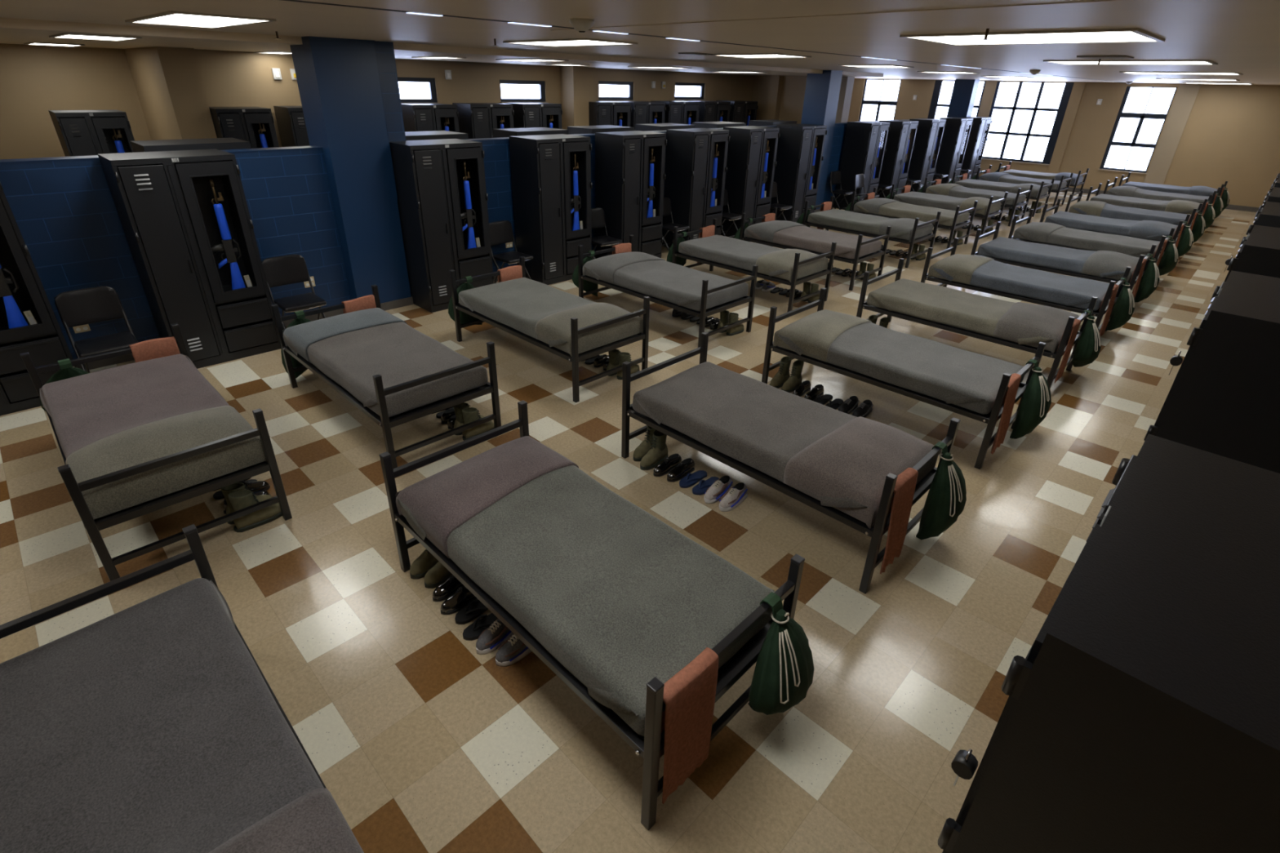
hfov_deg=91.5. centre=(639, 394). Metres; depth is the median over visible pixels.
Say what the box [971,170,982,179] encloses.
laundry bag
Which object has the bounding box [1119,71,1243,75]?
recessed light
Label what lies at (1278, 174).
locker
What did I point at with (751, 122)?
locker
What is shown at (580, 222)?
booklet
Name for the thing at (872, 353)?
blanket
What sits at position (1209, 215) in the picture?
laundry bag
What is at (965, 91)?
column
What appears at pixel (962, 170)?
folding chair
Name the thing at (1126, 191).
folded blanket
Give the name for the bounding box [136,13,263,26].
diffuser
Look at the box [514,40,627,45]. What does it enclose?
diffuser
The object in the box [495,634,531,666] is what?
sneaker
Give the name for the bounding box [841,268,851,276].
shoe
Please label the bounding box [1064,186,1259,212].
baseboard
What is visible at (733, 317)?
boot
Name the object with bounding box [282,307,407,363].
folded blanket
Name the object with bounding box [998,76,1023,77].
diffuser
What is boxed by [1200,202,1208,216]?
towel
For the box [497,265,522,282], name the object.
towel
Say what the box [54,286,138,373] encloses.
folding chair
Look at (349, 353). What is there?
blanket
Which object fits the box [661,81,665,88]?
fire alarm
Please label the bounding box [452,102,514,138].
locker
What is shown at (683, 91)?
window
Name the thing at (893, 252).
flip flop
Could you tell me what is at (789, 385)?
boot
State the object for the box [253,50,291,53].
recessed light
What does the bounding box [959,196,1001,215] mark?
folded blanket
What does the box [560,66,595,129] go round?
column
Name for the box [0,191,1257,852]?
floor
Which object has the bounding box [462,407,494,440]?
boot
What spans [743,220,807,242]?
folded blanket
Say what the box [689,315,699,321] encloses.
flip flop
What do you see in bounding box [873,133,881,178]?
rifle
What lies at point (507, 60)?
diffuser
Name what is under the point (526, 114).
locker
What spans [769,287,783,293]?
flip flop
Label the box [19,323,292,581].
bed
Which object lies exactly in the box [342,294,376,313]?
towel
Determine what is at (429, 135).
locker
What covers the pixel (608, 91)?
window
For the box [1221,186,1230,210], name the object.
laundry bag
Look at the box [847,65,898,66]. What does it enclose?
diffuser
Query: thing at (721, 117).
rifle
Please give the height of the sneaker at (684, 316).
0.119 m
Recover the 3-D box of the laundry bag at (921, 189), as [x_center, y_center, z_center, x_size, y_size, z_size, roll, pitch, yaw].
[6.733,-4.758,14.885,0.247,0.640,0.420,25,35,38]
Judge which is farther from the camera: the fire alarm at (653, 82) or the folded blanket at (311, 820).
the fire alarm at (653, 82)
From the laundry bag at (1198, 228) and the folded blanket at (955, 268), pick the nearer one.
the folded blanket at (955, 268)
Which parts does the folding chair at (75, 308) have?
frame, leg, backrest, seat, frame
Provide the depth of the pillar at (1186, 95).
16.79 m
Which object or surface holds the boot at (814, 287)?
on the floor
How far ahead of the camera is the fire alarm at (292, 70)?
9.56 m
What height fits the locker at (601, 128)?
1.959 m
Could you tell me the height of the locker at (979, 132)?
1.930 m
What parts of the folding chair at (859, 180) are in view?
backrest, seat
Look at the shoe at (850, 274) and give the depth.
9.64 m
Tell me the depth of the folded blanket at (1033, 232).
10.28 m
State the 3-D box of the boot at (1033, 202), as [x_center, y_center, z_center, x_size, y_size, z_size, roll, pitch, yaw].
[9.713,-4.641,15.372,0.297,0.262,0.104,-22,35,-39]
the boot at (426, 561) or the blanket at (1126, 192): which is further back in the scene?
the blanket at (1126, 192)
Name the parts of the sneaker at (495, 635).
panel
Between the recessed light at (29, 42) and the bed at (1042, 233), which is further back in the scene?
the bed at (1042, 233)
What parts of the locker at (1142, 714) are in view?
door, post, door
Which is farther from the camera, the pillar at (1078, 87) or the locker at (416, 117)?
the pillar at (1078, 87)
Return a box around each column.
[289,35,413,311]
[800,70,842,212]
[946,79,980,117]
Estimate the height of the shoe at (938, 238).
0.099 m
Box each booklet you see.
[23,310,37,324]
[243,275,252,287]
[475,237,480,247]
[579,220,582,229]
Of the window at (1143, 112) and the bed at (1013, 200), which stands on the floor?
the bed at (1013, 200)
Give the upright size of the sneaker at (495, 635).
0.119 m
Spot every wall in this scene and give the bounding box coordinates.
[0,43,151,159]
[124,47,175,140]
[194,48,753,146]
[751,75,807,124]
[847,78,1279,207]
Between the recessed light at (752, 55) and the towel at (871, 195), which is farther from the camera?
the towel at (871, 195)
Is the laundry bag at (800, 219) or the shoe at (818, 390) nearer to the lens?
the shoe at (818, 390)
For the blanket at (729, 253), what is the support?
on the bed at (791, 267)
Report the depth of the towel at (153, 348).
4.90 m
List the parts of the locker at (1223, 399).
door, door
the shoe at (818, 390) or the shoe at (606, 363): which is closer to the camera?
the shoe at (818, 390)
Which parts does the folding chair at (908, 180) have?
seat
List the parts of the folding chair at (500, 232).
frame, leg, backrest, seat, frame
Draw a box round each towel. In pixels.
[128,336,180,362]
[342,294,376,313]
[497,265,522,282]
[612,242,631,254]
[661,647,718,804]
[697,225,715,266]
[761,213,775,244]
[817,201,831,229]
[864,191,875,199]
[880,467,918,573]
[901,185,911,193]
[933,178,941,185]
[960,173,967,180]
[991,373,1021,454]
[1003,164,1010,171]
[1054,319,1080,383]
[1098,284,1119,335]
[1129,258,1146,298]
[1153,239,1167,266]
[1172,224,1183,248]
[1187,212,1197,231]
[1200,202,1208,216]
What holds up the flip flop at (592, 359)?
on the floor
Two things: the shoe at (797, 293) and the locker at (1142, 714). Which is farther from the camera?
the shoe at (797, 293)
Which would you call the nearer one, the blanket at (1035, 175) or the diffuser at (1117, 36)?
the diffuser at (1117, 36)
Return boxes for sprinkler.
[980,28,990,39]
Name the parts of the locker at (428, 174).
door, post, door, drawer, drawer pull, drawer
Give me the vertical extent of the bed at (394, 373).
0.800 m
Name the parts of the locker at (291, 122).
door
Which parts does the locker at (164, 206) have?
door, door handle, post, door, drawer pull, drawer, drawer pull, drawer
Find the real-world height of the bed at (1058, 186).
0.800 m
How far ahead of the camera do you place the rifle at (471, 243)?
7.69 m
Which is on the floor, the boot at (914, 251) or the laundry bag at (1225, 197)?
the boot at (914, 251)
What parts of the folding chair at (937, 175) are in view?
seat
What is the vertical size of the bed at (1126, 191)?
0.800 m
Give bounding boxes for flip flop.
[213,479,257,499]
[435,406,453,417]
[454,599,488,624]
[462,613,497,640]
[585,355,601,364]
[679,470,706,488]
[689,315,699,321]
[692,476,719,495]
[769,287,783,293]
[778,288,788,295]
[813,394,832,404]
[825,398,843,409]
[831,266,840,272]
[835,269,844,274]
[885,248,892,253]
[888,250,897,254]
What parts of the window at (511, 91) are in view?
pane, sill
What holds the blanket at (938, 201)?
on the bed at (985, 207)
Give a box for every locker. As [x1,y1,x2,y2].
[0,182,77,415]
[48,109,134,156]
[97,148,281,368]
[130,137,251,152]
[208,106,279,148]
[273,106,310,146]
[389,138,494,312]
[400,103,459,132]
[404,130,468,140]
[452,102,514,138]
[492,127,568,137]
[504,102,562,128]
[509,133,592,284]
[567,124,634,134]
[588,101,631,126]
[595,130,666,258]
[622,101,666,129]
[634,123,695,131]
[650,100,700,124]
[662,128,729,247]
[686,100,731,121]
[692,121,746,128]
[715,100,758,125]
[720,125,779,237]
[747,119,796,125]
[769,123,827,222]
[833,120,890,209]
[877,119,919,198]
[905,118,946,191]
[931,116,973,185]
[937,434,1279,852]
[958,115,992,181]
[1143,270,1279,473]
[1224,224,1279,281]
[1245,201,1279,235]
[1258,186,1279,211]
[1266,175,1279,195]
[1273,173,1279,183]
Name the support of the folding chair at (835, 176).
on the floor
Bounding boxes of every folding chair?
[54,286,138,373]
[262,253,326,329]
[488,220,533,283]
[591,207,622,258]
[661,197,688,250]
[720,189,742,237]
[770,182,792,220]
[830,170,853,209]
[853,173,879,201]
[876,182,892,198]
[906,176,920,191]
[932,168,947,181]
[958,168,971,180]
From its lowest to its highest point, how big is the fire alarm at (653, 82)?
0.150 m
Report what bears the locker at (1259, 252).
on the floor
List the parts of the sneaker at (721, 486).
panel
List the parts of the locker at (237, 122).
door, post, door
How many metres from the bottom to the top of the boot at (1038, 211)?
0.262 m
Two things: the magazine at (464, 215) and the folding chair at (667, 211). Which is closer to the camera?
the magazine at (464, 215)
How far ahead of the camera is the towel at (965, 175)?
16.18 m
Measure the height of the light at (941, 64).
0.004 m
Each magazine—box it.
[211,244,224,254]
[461,212,466,219]
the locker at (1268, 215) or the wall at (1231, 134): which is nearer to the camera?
the locker at (1268, 215)
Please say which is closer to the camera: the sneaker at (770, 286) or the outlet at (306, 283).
the outlet at (306, 283)
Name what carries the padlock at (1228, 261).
attached to the locker at (1259, 252)
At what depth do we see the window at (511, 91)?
12.50 m
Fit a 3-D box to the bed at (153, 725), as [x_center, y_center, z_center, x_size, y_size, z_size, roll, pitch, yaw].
[-1.608,1.414,2.030,2.036,0.800,0.952,25,35,38]
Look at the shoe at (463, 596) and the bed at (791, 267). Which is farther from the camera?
the bed at (791, 267)
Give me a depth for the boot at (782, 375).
6.03 m
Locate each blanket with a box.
[39,354,229,458]
[65,405,266,519]
[208,788,364,852]
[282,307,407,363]
[282,321,488,417]
[395,435,578,559]
[397,465,774,736]
[458,277,596,347]
[534,302,643,356]
[582,251,665,284]
[584,260,748,311]
[632,361,875,522]
[678,235,791,279]
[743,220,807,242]
[746,226,881,259]
[755,248,828,281]
[773,309,871,362]
[777,322,1024,414]
[783,416,937,528]
[807,208,911,239]
[853,198,898,214]
[856,201,969,226]
[866,278,1057,351]
[878,217,933,240]
[893,191,983,214]
[925,183,962,195]
[927,186,1026,205]
[927,253,994,284]
[933,259,1111,311]
[955,178,1035,197]
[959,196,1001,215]
[977,172,1010,182]
[977,236,1131,279]
[981,174,1066,190]
[993,302,1080,353]
[1000,168,1075,184]
[1010,183,1048,197]
[1013,222,1065,243]
[1017,226,1159,257]
[1044,210,1168,240]
[1054,172,1083,185]
[1068,200,1106,216]
[1072,203,1191,225]
[1080,250,1142,282]
[1089,193,1192,213]
[1106,185,1139,196]
[1110,187,1208,203]
[1121,181,1213,195]
[1127,220,1177,240]
[1164,200,1199,214]
[1187,186,1217,196]
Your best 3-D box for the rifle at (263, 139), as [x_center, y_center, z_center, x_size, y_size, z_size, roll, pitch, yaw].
[-5.529,-3.394,9.217,0.067,1.392,0.250,25,35,38]
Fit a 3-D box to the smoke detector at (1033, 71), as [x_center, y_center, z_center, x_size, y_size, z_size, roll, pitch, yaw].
[6.271,-5.116,9.900,0.150,0.068,0.150,25,35,38]
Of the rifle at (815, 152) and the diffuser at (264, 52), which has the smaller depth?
the diffuser at (264, 52)
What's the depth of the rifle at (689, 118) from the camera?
15.18 m
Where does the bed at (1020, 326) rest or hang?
on the floor
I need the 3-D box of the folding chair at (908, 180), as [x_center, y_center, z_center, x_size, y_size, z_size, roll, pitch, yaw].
[7.155,-5.687,16.624,0.442,0.893,0.505,-22,35,-38]
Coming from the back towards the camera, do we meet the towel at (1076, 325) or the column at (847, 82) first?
the column at (847, 82)
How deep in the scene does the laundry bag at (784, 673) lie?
2.57 m
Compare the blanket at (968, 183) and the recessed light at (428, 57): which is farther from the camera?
the blanket at (968, 183)
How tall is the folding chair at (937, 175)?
0.893 m
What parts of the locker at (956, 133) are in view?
door, drawer, post, door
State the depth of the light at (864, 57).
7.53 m
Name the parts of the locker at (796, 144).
door, post, drawer, drawer, door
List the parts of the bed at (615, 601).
rail, rail, rail, rail, mattress rail, rail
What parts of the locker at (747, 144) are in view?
door, post, drawer, door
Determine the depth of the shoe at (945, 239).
11.98 m
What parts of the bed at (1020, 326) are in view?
rail, rail, rail, rail, mattress rail, rail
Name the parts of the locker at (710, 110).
door, post, door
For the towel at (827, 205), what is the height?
0.590 m
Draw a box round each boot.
[221,482,271,524]
[227,489,282,532]
[409,549,439,579]
[424,561,452,588]
[453,402,484,435]
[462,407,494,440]
[606,348,620,375]
[617,351,639,379]
[633,425,654,461]
[640,429,668,470]
[717,310,728,333]
[726,312,744,335]
[769,355,791,388]
[781,360,804,392]
[800,281,811,301]
[807,283,819,302]
[857,262,866,279]
[866,262,875,279]
[868,315,877,324]
[879,317,889,328]
[911,243,919,258]
[915,244,925,260]
[951,230,956,244]
[956,231,963,244]
[979,218,987,231]
[985,219,993,232]
[1005,208,1013,221]
[1012,209,1020,222]
[1029,200,1035,212]
[1035,201,1041,213]
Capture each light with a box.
[23,41,84,46]
[48,32,142,40]
[124,10,276,28]
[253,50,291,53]
[406,12,442,16]
[411,56,466,58]
[495,58,568,61]
[502,38,637,46]
[507,22,551,26]
[545,63,589,65]
[592,30,628,34]
[627,66,692,68]
[666,37,698,41]
[710,71,766,72]
[711,53,811,57]
[838,64,914,67]
[863,57,897,60]
[899,27,1165,44]
[916,71,979,73]
[941,64,980,68]
[980,75,1033,77]
[1043,59,1217,64]
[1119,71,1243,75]
[1155,78,1239,80]
[1182,82,1253,84]
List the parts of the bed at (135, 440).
rail, rail, rail, mattress rail, rail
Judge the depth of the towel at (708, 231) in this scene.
9.36 m
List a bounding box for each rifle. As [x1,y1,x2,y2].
[0,264,27,328]
[112,128,124,152]
[209,179,245,289]
[257,123,267,147]
[444,116,449,131]
[461,161,475,248]
[499,115,504,128]
[549,115,553,128]
[570,154,581,231]
[618,111,622,125]
[646,148,655,217]
[653,111,657,123]
[688,111,691,124]
[710,143,718,206]
[720,110,723,121]
[746,109,751,125]
[760,140,769,198]
[808,137,817,189]
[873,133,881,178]
[902,136,910,173]
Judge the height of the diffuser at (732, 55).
0.004 m
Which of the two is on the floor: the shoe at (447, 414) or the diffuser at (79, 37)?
the shoe at (447, 414)
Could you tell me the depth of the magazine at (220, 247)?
5.95 m
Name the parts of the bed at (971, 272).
rail, rail, mattress rail, rail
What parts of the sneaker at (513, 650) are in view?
panel, panel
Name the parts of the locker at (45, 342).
post, door, drawer pull, drawer, drawer pull, drawer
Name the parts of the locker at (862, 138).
door, drawer, post, door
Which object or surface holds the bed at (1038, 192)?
on the floor
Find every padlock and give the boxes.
[951,749,977,786]
[1168,351,1182,375]
[1224,255,1232,271]
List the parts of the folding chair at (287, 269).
frame, backrest, seat, frame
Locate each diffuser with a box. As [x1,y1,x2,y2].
[32,43,78,45]
[56,35,128,39]
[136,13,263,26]
[263,52,288,53]
[506,59,546,61]
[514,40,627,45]
[728,54,800,57]
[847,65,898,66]
[911,31,1155,44]
[928,71,972,73]
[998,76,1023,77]
[1050,61,1209,63]
[1129,72,1236,74]
[1172,79,1235,80]
[1214,83,1239,84]
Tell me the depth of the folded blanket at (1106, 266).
8.35 m
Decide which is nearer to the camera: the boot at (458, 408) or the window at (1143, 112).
the boot at (458, 408)
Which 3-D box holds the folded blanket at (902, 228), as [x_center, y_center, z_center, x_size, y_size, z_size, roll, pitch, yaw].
[4.486,-2.799,10.491,0.548,0.256,0.906,25,35,38]
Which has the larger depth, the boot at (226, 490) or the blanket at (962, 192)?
the blanket at (962, 192)
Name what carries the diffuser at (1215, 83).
attached to the recessed light at (1183, 82)
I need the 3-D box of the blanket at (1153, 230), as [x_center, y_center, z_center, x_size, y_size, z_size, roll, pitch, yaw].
[8.516,-3.085,11.276,1.907,0.230,0.952,25,35,38]
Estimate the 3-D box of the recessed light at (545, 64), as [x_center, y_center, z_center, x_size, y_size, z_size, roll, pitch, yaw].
[-1.306,-5.944,11.239,0.670,0.014,0.470,25,35,38]
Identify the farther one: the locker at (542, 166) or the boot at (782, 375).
the locker at (542, 166)
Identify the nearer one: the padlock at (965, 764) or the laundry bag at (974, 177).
the padlock at (965, 764)
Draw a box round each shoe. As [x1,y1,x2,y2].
[222,480,270,502]
[222,490,270,515]
[432,574,463,601]
[440,408,455,424]
[440,585,477,614]
[447,414,456,429]
[593,354,608,367]
[602,359,608,370]
[653,453,682,476]
[666,457,695,482]
[704,316,719,327]
[710,319,719,329]
[785,288,797,297]
[791,380,811,396]
[793,289,802,298]
[804,384,823,400]
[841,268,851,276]
[848,270,858,277]
[894,248,904,256]
[902,250,908,257]
[934,235,942,241]
[941,236,948,243]
[973,224,980,230]
[1000,214,1007,220]
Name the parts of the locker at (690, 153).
door, post, drawer, door, drawer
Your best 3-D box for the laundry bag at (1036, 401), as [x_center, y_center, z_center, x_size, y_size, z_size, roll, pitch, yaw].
[3.211,0.043,5.084,0.247,0.640,0.420,25,35,38]
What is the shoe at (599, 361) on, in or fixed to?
on the floor
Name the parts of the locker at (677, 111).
door, post, door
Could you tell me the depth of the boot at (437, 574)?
3.56 m
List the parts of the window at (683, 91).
pane, sill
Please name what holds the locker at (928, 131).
on the floor
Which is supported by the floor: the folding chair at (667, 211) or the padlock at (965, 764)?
the folding chair at (667, 211)
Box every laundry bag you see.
[40,358,88,412]
[280,310,311,378]
[448,275,482,324]
[572,250,598,296]
[666,231,686,266]
[733,217,752,241]
[747,591,813,715]
[795,205,813,226]
[844,195,859,211]
[885,187,897,199]
[915,441,966,540]
[917,181,930,192]
[947,175,958,183]
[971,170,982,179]
[1009,359,1051,439]
[1071,310,1101,367]
[1106,277,1134,330]
[1134,253,1159,302]
[1158,235,1177,275]
[1177,221,1193,257]
[1191,209,1205,243]
[1203,200,1215,229]
[1213,192,1223,218]
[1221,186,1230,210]
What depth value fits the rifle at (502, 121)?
11.69 m
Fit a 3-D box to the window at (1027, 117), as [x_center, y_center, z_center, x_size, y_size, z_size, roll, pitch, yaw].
[11.775,-8.330,19.132,2.120,2.260,0.160,25,35,38]
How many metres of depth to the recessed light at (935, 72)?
12.03 m
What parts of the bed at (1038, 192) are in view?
mattress rail, rail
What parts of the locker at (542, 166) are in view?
door, post, drawer, door, drawer, drawer pull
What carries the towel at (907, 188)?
hanging from the bed at (985, 207)
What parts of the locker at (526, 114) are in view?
door, post, door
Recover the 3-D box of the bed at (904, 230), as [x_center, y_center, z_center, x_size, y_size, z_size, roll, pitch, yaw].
[3.998,-2.901,10.973,2.036,0.800,0.952,25,35,38]
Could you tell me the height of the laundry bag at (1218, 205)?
0.600 m
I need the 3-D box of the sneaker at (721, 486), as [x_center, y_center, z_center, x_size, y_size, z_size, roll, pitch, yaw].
[0.560,0.662,4.415,0.113,0.119,0.290,23,34,36]
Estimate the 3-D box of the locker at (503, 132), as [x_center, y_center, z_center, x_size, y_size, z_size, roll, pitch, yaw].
[-1.646,-3.038,9.641,0.630,1.959,0.926,25,35,38]
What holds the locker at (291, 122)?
on the floor
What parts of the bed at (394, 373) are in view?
rail, rail, rail, rail, mattress rail, rail, rail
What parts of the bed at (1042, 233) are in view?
rail, rail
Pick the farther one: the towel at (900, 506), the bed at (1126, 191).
the bed at (1126, 191)
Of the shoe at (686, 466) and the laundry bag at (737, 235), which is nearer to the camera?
the shoe at (686, 466)
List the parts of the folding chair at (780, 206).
backrest, frame, seat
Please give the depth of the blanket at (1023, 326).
6.47 m
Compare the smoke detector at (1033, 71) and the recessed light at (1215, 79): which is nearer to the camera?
the smoke detector at (1033, 71)
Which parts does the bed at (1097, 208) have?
rail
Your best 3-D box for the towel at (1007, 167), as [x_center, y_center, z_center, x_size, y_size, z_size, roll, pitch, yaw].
[10.863,-6.528,18.567,0.094,0.590,0.290,25,35,38]
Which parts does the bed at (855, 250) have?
rail, rail, rail, mattress rail, rail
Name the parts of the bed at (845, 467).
rail, rail, rail, rail, mattress rail, rail, rail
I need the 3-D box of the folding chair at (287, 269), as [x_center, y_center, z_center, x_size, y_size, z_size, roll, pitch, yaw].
[-3.625,-0.978,6.608,0.442,0.893,0.505,-23,35,-40]
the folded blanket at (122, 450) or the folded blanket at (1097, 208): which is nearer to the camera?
the folded blanket at (122, 450)
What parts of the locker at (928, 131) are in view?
door, drawer, post, door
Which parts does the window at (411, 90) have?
pane, sill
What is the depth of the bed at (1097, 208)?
12.31 m
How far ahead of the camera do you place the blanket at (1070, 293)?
7.61 m
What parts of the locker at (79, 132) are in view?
door, post, door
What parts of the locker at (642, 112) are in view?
door, post, door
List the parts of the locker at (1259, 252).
door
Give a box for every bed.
[0,524,364,852]
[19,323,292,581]
[271,284,501,469]
[379,400,804,830]
[448,256,649,402]
[577,235,758,347]
[621,332,960,594]
[671,218,836,311]
[739,206,891,290]
[761,287,1046,469]
[802,195,941,267]
[849,187,977,248]
[856,257,1097,388]
[889,180,1008,235]
[920,237,1131,331]
[922,174,1033,226]
[951,169,1054,217]
[970,221,1156,299]
[975,164,1073,206]
[997,160,1088,199]
[1008,208,1175,267]
[1040,198,1191,244]
[1064,190,1203,231]
[1085,182,1212,219]
[1102,177,1221,208]
[1118,172,1227,196]
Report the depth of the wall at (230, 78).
11.37 m
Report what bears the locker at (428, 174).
on the floor
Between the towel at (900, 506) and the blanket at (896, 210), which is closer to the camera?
the towel at (900, 506)
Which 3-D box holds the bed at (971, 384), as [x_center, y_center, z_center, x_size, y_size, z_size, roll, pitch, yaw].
[2.242,-0.250,5.572,2.036,0.800,0.952,25,35,38]
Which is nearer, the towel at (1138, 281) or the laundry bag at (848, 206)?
the towel at (1138, 281)
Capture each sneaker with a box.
[475,618,514,654]
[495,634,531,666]
[671,308,681,316]
[680,311,693,319]
[703,475,733,503]
[719,482,747,511]
[755,279,768,288]
[761,281,775,291]
[837,395,859,413]
[851,400,873,417]
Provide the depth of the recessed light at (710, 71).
13.23 m
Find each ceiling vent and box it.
[678,52,712,55]
[1076,55,1133,58]
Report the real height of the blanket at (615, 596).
0.218 m
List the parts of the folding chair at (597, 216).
backrest, seat, frame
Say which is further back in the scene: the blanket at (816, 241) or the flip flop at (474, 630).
the blanket at (816, 241)
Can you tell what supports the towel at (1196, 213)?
hanging from the bed at (1097, 208)
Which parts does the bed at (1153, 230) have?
rail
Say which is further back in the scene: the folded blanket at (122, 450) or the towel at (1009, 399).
the towel at (1009, 399)
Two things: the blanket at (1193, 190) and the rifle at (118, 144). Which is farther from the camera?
the blanket at (1193, 190)
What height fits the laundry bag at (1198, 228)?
0.640 m
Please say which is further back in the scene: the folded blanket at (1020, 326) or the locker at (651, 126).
the locker at (651, 126)
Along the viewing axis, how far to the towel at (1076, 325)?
5.91 m
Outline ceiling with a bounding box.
[0,0,1279,84]
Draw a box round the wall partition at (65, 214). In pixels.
[0,123,847,359]
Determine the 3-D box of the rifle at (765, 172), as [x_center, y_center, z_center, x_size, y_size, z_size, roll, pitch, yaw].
[2.334,-4.210,11.777,0.250,1.092,0.067,-19,33,-35]
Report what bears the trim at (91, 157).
attached to the wall partition at (65, 214)
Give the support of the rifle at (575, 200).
in the locker at (542, 166)
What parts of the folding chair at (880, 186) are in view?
seat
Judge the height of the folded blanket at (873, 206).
0.261 m
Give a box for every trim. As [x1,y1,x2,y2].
[0,119,909,163]
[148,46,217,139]
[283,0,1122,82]
[550,0,1125,30]
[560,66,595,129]
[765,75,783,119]
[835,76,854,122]
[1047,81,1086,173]
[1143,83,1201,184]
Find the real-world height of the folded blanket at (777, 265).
0.267 m
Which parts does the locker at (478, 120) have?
door, post, door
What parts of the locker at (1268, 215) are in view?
door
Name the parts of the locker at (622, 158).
door, post, drawer, drawer, drawer pull, drawer pull, door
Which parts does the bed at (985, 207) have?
rail, rail, rail, mattress rail, rail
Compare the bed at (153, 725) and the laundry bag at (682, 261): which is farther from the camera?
the laundry bag at (682, 261)
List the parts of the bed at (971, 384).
rail, rail, rail, rail, mattress rail, rail, rail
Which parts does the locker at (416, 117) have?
door, post, door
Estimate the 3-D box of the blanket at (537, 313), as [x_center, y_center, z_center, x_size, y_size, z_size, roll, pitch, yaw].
[-0.964,-0.884,6.341,1.907,0.240,0.952,25,35,38]
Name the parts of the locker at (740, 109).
door, post, door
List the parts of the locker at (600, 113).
door, door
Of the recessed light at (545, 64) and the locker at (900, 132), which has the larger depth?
the locker at (900, 132)
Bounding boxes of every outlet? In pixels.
[72,324,90,333]
[303,275,315,288]
[505,241,512,248]
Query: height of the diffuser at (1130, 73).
0.004 m
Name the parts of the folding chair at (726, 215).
backrest, leg, seat, frame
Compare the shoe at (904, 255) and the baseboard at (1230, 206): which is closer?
the shoe at (904, 255)
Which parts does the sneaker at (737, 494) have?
panel, panel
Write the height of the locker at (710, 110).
2.239 m
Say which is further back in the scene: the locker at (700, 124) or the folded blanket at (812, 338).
the locker at (700, 124)
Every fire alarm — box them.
[271,67,281,79]
[289,68,297,79]
[444,70,451,79]
[651,80,655,88]
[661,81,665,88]
[1096,98,1102,104]
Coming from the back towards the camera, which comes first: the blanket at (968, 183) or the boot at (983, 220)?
the blanket at (968, 183)
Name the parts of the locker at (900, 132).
door, drawer, post, door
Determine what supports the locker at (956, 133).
on the floor
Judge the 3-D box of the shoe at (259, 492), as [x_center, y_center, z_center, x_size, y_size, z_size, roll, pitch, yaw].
[-2.643,0.703,4.181,0.092,0.099,0.285,23,34,37]
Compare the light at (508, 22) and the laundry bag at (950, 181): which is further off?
the laundry bag at (950, 181)
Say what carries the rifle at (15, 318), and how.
in the locker at (45, 342)
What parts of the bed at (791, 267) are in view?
rail, rail, rail, rail, mattress rail, rail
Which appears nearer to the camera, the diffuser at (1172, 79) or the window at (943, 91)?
the diffuser at (1172, 79)
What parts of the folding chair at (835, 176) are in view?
frame, backrest, seat, frame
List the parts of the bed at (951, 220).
rail, rail, rail, mattress rail, rail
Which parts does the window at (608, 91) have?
pane, sill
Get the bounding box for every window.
[397,76,439,103]
[499,80,548,103]
[598,80,635,101]
[674,82,706,100]
[858,79,901,120]
[927,80,986,119]
[982,80,1074,165]
[1097,86,1177,173]
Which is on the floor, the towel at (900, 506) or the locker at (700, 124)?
the locker at (700, 124)
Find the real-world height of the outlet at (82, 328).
0.116 m
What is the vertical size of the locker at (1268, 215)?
1.830 m
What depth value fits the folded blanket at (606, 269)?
7.67 m
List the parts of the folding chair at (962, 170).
seat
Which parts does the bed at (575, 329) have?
rail, rail, rail, mattress rail, rail, rail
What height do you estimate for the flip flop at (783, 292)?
0.047 m
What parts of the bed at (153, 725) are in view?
rail, rail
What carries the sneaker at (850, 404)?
on the floor
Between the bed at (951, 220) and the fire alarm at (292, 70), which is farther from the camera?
the bed at (951, 220)
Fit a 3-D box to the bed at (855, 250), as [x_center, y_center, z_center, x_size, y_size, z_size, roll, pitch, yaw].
[2.666,-2.325,9.748,2.036,0.800,0.952,25,35,38]
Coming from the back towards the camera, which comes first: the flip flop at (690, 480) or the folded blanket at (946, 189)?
the folded blanket at (946, 189)
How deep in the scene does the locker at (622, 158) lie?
9.54 m
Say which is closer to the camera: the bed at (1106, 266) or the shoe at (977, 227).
the bed at (1106, 266)
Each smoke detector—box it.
[569,17,594,32]
[1029,69,1040,74]
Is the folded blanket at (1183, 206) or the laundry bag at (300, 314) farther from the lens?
the folded blanket at (1183, 206)
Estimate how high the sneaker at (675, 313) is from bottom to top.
0.119 m
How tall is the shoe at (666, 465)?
0.099 m
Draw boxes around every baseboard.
[76,203,834,369]
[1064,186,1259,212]
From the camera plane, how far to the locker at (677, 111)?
14.84 m
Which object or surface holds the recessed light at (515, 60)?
in the ceiling
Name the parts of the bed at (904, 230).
rail, rail, rail, mattress rail, rail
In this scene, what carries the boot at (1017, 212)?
on the floor
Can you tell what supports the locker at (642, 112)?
on the floor
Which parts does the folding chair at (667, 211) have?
frame, backrest, seat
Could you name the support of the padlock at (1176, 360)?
attached to the locker at (1223, 399)
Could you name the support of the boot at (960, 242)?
on the floor
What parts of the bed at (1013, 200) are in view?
rail, mattress rail, rail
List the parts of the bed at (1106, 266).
rail, rail, rail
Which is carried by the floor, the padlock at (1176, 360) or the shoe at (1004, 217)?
the shoe at (1004, 217)
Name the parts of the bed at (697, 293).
rail, rail, rail, mattress rail, rail, rail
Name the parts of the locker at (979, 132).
door, drawer, post, door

